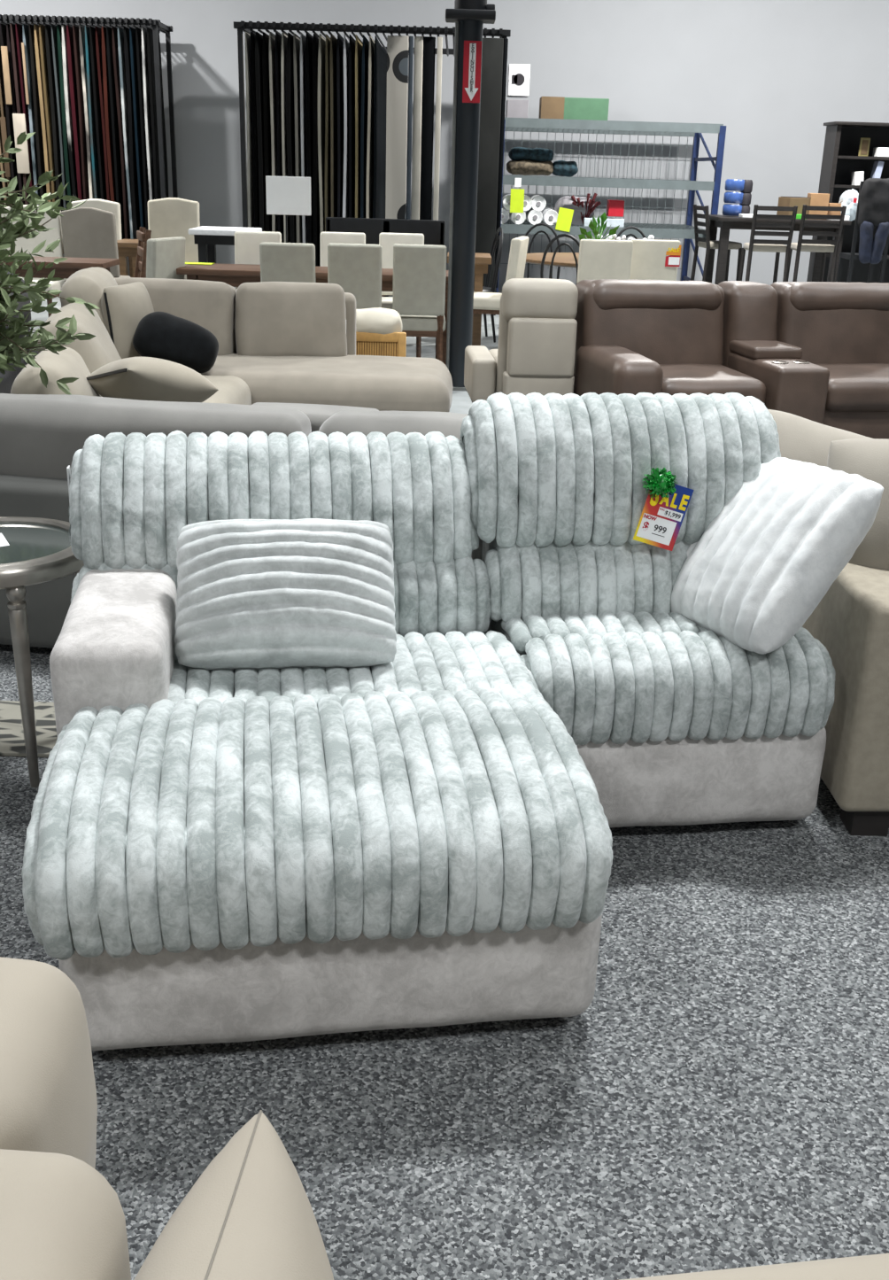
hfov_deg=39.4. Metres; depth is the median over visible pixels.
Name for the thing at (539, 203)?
roll
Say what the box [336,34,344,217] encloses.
rug
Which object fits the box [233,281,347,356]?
cushion
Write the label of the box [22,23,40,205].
rug
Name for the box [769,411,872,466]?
cushion
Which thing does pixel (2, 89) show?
rug
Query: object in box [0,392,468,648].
sofa
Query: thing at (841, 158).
bookcase
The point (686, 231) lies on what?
shelving
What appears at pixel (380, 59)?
rug
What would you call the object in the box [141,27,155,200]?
rug
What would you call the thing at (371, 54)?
rug
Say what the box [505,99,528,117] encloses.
box
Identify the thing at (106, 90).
rug
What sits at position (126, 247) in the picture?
trestle table
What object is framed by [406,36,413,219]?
rug
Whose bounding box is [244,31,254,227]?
rug
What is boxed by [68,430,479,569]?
cushion
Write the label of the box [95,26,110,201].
rug
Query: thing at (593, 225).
plant
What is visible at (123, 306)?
pillow
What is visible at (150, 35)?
rug
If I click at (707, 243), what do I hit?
counter stool
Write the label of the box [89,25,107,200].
rug
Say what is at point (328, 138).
rug
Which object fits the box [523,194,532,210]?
roll
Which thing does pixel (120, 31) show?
rug
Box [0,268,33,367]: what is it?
cushion
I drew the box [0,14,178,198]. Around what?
rack
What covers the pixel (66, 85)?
rug
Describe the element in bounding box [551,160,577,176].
cloth bundle
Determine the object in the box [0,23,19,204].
rug
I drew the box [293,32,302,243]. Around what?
rug
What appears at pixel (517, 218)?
roll
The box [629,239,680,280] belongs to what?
dining chair
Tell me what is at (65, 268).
wooden table
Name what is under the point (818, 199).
carton
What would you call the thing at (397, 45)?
rug
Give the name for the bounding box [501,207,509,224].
roll
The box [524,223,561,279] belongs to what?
bentwood chair
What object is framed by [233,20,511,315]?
rack
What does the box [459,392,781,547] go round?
cushion
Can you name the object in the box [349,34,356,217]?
rug
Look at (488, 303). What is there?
dining chair
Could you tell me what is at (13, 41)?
rug
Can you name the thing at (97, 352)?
cushion
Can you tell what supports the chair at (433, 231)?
on the floor
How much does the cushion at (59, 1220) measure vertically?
0.399 m
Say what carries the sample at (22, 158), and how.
attached to the rack at (155, 25)
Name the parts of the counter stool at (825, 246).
leg, leg, seat, leg, leg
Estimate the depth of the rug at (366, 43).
13.13 m
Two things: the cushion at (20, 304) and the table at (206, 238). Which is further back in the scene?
the table at (206, 238)
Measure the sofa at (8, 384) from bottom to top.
0.952 m
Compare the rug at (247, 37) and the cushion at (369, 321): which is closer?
the cushion at (369, 321)
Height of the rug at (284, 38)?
2.575 m
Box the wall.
[0,0,888,289]
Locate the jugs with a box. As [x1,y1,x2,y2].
[722,178,752,216]
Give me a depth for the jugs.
13.78 m
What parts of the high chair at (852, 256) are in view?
leg, leg, seat, leg, leg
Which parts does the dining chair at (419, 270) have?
backrest, seat, leg, leg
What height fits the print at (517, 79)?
0.124 m
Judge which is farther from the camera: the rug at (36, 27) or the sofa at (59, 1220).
the rug at (36, 27)
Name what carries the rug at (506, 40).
hanging from the rack at (249, 27)
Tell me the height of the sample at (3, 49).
0.634 m
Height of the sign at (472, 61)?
0.374 m
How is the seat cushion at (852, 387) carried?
on the leather loveseat at (815, 352)
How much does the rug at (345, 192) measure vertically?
2.503 m
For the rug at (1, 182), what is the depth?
15.31 m
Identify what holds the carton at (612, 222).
on the shelving at (686, 231)
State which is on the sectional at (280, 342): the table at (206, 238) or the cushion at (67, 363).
the cushion at (67, 363)
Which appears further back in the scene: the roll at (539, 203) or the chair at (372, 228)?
the roll at (539, 203)
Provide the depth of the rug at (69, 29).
14.97 m
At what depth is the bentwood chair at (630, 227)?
12.36 m
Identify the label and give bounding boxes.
[514,178,521,186]
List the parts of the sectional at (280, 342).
frame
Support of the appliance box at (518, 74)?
on the box at (515, 108)
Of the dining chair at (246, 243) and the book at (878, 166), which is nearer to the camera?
the dining chair at (246, 243)
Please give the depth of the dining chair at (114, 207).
11.85 m
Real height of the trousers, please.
0.425 m
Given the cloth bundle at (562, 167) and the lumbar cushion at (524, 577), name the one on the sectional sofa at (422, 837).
the lumbar cushion at (524, 577)
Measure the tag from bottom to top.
0.204 m
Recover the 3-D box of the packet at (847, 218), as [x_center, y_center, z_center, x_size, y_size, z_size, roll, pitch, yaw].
[4.351,-4.668,13.711,0.200,0.050,0.200,2,21,0]
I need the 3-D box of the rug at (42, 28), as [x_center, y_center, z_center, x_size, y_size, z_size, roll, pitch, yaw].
[-4.801,-6.246,15.301,0.045,2.374,0.550,2,21,1]
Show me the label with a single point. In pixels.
(517, 181)
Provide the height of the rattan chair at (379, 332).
0.683 m
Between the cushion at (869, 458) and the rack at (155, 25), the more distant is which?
the rack at (155, 25)
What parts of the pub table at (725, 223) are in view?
leg, leg, leg, leg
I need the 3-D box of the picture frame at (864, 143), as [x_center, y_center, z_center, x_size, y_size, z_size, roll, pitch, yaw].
[4.844,-5.683,14.301,0.115,0.200,0.025,-1,21,-7]
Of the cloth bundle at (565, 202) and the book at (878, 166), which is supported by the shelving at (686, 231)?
the cloth bundle at (565, 202)
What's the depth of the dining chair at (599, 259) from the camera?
9.95 m
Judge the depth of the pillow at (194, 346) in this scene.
6.30 m
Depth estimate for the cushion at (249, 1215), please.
0.94 m
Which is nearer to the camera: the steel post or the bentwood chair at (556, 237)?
the steel post
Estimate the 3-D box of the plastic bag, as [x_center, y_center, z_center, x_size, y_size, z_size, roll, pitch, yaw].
[4.526,-4.858,13.882,0.216,0.356,0.278,2,21,0]
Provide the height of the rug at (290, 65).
2.539 m
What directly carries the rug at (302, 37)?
hanging from the rack at (249, 27)
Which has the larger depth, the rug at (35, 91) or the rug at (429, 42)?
the rug at (35, 91)
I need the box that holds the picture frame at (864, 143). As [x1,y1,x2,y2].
[858,137,870,156]
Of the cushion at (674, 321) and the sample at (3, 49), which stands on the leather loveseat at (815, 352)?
the cushion at (674, 321)
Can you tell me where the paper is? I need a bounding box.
[185,262,214,264]
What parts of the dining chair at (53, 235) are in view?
backrest, seat, leg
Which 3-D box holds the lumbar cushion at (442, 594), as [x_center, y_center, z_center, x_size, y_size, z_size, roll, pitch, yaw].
[-0.391,-0.075,3.064,1.003,0.340,0.356,-2,21,-8]
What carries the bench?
on the floor
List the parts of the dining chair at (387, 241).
seat, backrest, leg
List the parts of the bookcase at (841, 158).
panel, shelf, shelf, shelf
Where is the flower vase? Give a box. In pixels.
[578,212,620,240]
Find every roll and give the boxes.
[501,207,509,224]
[502,193,511,210]
[509,210,526,224]
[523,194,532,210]
[525,208,543,224]
[530,194,546,210]
[542,208,558,225]
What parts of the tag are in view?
price panel, price panel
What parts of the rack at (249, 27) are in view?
rail, rail, swing arm, swing arm, swing arm, rail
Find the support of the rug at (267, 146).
hanging from the rack at (249, 27)
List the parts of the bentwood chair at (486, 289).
leg, seat, leg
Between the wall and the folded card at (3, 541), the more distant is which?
the wall
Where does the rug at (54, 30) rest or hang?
hanging from the rack at (155, 25)
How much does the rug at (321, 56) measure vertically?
2.582 m
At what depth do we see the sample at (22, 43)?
14.77 m
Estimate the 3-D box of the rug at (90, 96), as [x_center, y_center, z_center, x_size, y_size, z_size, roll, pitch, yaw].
[-4.286,-6.153,15.324,0.047,2.534,0.550,1,21,-2]
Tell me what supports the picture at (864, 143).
attached to the picture frame at (864, 143)
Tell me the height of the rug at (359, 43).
2.444 m
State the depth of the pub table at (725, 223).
13.78 m
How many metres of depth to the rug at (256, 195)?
13.07 m
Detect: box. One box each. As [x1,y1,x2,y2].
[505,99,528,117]
[506,63,530,97]
[538,96,609,120]
[872,147,888,156]
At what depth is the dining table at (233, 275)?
9.17 m
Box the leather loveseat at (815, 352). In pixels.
[574,279,888,438]
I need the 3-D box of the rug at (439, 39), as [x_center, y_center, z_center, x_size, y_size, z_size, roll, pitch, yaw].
[-0.080,-5.004,13.077,0.054,2.450,0.030,2,21,0]
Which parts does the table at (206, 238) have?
leg, leg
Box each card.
[0,533,9,546]
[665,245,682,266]
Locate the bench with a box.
[620,1253,888,1279]
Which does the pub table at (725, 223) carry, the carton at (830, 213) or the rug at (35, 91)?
the carton at (830, 213)
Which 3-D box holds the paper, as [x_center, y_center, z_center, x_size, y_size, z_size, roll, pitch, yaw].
[-1.900,-2.889,9.515,0.240,0.004,0.160,2,21,0]
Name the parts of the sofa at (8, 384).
frame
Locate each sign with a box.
[462,40,481,102]
[510,188,524,212]
[555,207,574,232]
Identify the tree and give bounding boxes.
[0,131,100,395]
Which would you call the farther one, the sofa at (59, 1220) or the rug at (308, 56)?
the rug at (308, 56)
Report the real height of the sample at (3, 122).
0.679 m
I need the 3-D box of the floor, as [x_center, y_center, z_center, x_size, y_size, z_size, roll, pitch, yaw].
[0.016,-0.542,5.785,32.000,0.100,23.200,2,21,0]
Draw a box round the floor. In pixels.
[0,277,888,1279]
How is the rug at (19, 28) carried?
hanging from the rack at (155, 25)
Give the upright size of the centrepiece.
0.224 m
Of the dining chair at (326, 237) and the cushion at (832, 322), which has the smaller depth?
the cushion at (832, 322)
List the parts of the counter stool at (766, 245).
leg, leg, seat, leg, leg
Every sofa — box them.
[0,268,39,393]
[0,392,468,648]
[0,954,131,1279]
[21,392,836,1049]
[802,562,888,836]
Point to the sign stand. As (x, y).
(286, 196)
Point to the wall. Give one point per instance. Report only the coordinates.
(772, 73)
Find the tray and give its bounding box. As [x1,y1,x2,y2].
[738,213,752,217]
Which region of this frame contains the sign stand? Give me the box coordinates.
[265,175,310,242]
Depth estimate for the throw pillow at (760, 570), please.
2.83 m
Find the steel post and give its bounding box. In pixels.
[445,0,496,391]
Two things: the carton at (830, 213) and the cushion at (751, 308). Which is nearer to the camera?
the cushion at (751, 308)
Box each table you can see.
[0,516,84,787]
[1,256,119,278]
[116,238,144,278]
[176,263,448,364]
[188,225,262,263]
[447,252,491,345]
[526,252,579,267]
[705,214,852,285]
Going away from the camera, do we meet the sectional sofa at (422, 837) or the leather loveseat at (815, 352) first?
the sectional sofa at (422, 837)
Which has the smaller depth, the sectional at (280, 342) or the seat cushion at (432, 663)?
the seat cushion at (432, 663)
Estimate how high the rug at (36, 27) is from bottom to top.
2.619 m
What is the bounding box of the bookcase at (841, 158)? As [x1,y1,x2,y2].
[806,121,888,283]
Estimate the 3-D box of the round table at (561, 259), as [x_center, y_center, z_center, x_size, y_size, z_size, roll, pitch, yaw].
[1.395,-3.164,11.567,1.480,0.765,1.480,2,21,0]
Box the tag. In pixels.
[633,467,694,550]
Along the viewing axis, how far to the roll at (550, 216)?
14.59 m
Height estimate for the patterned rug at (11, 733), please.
0.012 m
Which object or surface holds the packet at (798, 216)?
on the pub table at (725, 223)
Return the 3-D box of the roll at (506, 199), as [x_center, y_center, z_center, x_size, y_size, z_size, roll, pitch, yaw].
[0.773,-5.228,14.809,0.176,0.176,0.604,2,21,0]
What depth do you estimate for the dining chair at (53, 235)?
10.71 m
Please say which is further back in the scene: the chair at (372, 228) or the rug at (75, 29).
the rug at (75, 29)
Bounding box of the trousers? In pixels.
[859,220,888,263]
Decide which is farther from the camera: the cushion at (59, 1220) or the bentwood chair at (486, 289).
the bentwood chair at (486, 289)
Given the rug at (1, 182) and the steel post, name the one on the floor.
the steel post
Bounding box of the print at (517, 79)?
[512,73,524,85]
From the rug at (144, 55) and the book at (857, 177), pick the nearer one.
the book at (857, 177)
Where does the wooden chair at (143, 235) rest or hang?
on the floor
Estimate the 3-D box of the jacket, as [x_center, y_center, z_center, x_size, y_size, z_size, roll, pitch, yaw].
[4.484,-4.523,12.859,0.376,0.508,0.185,2,21,0]
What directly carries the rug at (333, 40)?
hanging from the rack at (249, 27)
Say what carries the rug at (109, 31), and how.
hanging from the rack at (155, 25)
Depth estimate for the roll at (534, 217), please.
14.59 m
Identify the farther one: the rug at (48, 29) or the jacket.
the rug at (48, 29)
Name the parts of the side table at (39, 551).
leg, glass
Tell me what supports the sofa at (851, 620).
on the floor
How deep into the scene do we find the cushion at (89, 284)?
6.28 m
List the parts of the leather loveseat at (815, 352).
armrest, console lid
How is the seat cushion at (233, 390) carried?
on the sectional at (280, 342)
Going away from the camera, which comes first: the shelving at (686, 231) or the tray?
the tray
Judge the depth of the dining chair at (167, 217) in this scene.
12.25 m
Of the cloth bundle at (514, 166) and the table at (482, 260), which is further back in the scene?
the cloth bundle at (514, 166)
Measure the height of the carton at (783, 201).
0.227 m
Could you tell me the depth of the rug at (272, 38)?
13.05 m
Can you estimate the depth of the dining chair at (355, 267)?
8.49 m
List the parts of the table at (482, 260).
leg, leg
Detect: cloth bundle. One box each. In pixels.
[506,159,552,176]
[509,147,554,161]
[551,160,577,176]
[553,195,595,224]
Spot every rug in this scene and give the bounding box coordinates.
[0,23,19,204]
[0,45,13,204]
[0,106,8,206]
[0,167,4,200]
[0,700,57,757]
[6,23,24,204]
[10,23,31,204]
[15,23,34,197]
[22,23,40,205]
[28,23,46,204]
[33,24,63,254]
[38,24,56,201]
[45,24,63,240]
[51,24,68,210]
[56,25,72,201]
[62,24,77,201]
[66,24,84,200]
[72,25,89,199]
[78,25,94,198]
[85,25,100,199]
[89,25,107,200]
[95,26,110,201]
[101,26,116,201]
[106,26,128,256]
[112,26,130,239]
[117,26,134,239]
[124,27,140,239]
[129,27,145,227]
[135,27,149,229]
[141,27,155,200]
[147,28,168,199]
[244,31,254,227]
[249,31,259,227]
[255,31,265,231]
[262,31,271,232]
[269,31,278,232]
[275,32,284,242]
[280,32,290,242]
[286,32,296,242]
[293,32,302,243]
[300,33,307,243]
[304,33,313,243]
[312,33,320,266]
[318,33,325,232]
[325,34,331,232]
[330,33,337,217]
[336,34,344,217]
[342,34,349,217]
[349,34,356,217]
[355,34,362,217]
[360,34,369,217]
[366,35,374,217]
[372,35,387,218]
[385,35,409,219]
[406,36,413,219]
[411,36,423,219]
[419,36,435,219]
[433,37,442,220]
[475,37,504,287]
[495,38,508,287]
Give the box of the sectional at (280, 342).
[14,265,451,412]
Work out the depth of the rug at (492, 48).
12.94 m
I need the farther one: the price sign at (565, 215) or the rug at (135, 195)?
the rug at (135, 195)
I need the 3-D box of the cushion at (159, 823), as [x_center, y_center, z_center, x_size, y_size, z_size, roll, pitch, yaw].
[-0.229,0.305,2.304,1.018,0.243,0.598,-2,21,-8]
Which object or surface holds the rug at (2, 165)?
hanging from the rack at (155, 25)
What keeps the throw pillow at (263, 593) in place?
on the sectional sofa at (422, 837)
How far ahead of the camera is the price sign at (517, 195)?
14.44 m
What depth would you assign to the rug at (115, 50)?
15.06 m
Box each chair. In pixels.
[0,204,64,314]
[60,207,131,278]
[63,198,121,280]
[134,226,151,278]
[146,236,186,279]
[147,197,200,279]
[234,231,281,288]
[259,241,315,282]
[320,232,365,266]
[325,217,387,296]
[327,242,381,308]
[356,307,406,356]
[379,232,424,357]
[385,218,445,296]
[392,243,446,361]
[473,236,528,314]
[482,226,503,342]
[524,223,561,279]
[540,233,580,285]
[576,239,633,284]
[614,225,646,240]
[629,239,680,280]
[836,180,888,283]
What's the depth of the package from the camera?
14.58 m
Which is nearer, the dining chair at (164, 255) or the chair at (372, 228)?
the dining chair at (164, 255)
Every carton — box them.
[581,217,624,227]
[776,196,811,215]
[807,193,830,219]
[827,202,842,215]
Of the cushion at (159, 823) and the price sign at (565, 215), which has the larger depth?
the price sign at (565, 215)
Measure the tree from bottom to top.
1.764 m
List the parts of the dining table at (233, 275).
leg, leg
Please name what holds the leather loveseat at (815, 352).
on the floor
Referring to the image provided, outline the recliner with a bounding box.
[464,278,578,403]
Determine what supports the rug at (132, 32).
hanging from the rack at (155, 25)
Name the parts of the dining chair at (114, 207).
backrest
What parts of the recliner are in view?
armrest, seat, backrest, panel, panel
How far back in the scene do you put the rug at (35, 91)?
15.00 m
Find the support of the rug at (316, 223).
hanging from the rack at (249, 27)
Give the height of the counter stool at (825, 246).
1.246 m
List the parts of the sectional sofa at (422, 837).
armrest, panel, seat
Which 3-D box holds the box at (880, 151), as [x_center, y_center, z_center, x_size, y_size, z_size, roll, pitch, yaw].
[5.098,-5.630,14.321,0.240,0.100,0.200,2,21,0]
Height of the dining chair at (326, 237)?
1.002 m
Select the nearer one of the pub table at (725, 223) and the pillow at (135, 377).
the pillow at (135, 377)
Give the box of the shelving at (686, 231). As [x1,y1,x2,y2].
[496,117,726,293]
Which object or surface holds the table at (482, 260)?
on the floor
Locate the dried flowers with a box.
[570,193,601,224]
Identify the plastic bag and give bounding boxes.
[839,189,859,221]
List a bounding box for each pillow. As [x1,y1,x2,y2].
[85,356,218,403]
[101,281,154,358]
[134,312,218,373]
[174,519,398,670]
[671,456,884,654]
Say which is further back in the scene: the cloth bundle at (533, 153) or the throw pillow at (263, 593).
the cloth bundle at (533, 153)
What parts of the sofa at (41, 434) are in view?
backrest, backrest, backrest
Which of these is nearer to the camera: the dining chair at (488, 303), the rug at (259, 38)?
the dining chair at (488, 303)
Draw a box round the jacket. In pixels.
[857,177,888,229]
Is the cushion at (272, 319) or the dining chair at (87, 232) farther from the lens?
the dining chair at (87, 232)
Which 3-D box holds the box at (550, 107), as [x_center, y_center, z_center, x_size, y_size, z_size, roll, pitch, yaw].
[1.497,-6.160,14.404,0.771,0.243,0.406,2,21,0]
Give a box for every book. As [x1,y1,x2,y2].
[851,170,864,185]
[870,160,884,178]
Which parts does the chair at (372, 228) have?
leg, panel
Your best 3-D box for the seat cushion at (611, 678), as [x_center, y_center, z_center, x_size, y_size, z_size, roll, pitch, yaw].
[0.527,0.067,2.986,0.751,0.238,0.398,-2,21,-8]
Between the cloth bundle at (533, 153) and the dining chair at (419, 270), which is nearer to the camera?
the dining chair at (419, 270)
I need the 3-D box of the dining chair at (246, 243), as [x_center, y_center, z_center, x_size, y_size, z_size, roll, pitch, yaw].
[-1.458,-2.625,9.601,0.380,1.002,0.533,1,21,-2]
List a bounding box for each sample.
[0,46,12,104]
[0,116,10,177]
[12,113,30,173]
[21,42,29,104]
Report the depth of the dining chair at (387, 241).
9.97 m
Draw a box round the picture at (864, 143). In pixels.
[861,139,868,154]
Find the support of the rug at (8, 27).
hanging from the rack at (155, 25)
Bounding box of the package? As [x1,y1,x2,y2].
[606,200,624,217]
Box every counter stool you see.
[690,204,742,281]
[737,204,798,283]
[787,204,846,282]
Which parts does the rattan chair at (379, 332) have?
frame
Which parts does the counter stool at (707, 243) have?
leg, leg, seat, leg, leg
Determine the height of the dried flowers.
0.380 m
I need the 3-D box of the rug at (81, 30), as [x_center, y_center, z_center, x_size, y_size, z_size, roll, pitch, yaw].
[-4.345,-6.249,15.321,0.057,2.357,0.550,1,21,-1]
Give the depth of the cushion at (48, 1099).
1.29 m
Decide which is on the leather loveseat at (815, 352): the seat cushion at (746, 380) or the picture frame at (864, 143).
the seat cushion at (746, 380)
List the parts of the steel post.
plate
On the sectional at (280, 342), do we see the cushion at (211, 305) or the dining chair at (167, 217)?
the cushion at (211, 305)
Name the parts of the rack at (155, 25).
rail, rail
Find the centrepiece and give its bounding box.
[597,233,654,240]
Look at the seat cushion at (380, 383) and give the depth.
6.47 m
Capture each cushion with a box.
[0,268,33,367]
[0,954,98,1171]
[0,1147,131,1279]
[14,349,102,395]
[21,687,612,960]
[37,302,122,372]
[59,265,118,325]
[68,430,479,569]
[70,556,491,636]
[115,278,236,355]
[136,1109,334,1279]
[168,630,543,705]
[200,352,451,412]
[201,375,250,406]
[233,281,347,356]
[356,307,403,335]
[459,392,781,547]
[481,535,692,643]
[501,611,836,744]
[574,279,724,387]
[659,364,767,403]
[716,280,778,366]
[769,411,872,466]
[771,281,888,364]
[816,363,888,411]
[828,437,888,570]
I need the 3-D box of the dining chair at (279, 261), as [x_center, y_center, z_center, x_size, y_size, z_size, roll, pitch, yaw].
[-1.077,-2.282,8.727,0.390,1.002,0.533,1,21,-2]
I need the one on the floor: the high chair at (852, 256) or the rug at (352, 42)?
the high chair at (852, 256)
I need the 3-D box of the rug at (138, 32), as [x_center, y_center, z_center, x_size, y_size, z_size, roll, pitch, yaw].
[-3.672,-6.135,15.363,0.046,2.562,0.550,2,21,1]
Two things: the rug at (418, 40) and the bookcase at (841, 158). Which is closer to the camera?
the rug at (418, 40)
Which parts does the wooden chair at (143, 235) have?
leg, leg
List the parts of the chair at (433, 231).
panel, leg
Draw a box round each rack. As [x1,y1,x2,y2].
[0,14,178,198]
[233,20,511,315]
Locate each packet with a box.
[796,214,806,219]
[830,215,850,220]
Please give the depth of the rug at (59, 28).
15.01 m
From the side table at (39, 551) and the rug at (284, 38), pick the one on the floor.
the side table at (39, 551)
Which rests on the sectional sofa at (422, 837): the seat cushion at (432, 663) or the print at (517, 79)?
the seat cushion at (432, 663)
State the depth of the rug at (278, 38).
13.03 m
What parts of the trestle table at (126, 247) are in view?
leg, leg, leg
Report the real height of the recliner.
0.950 m

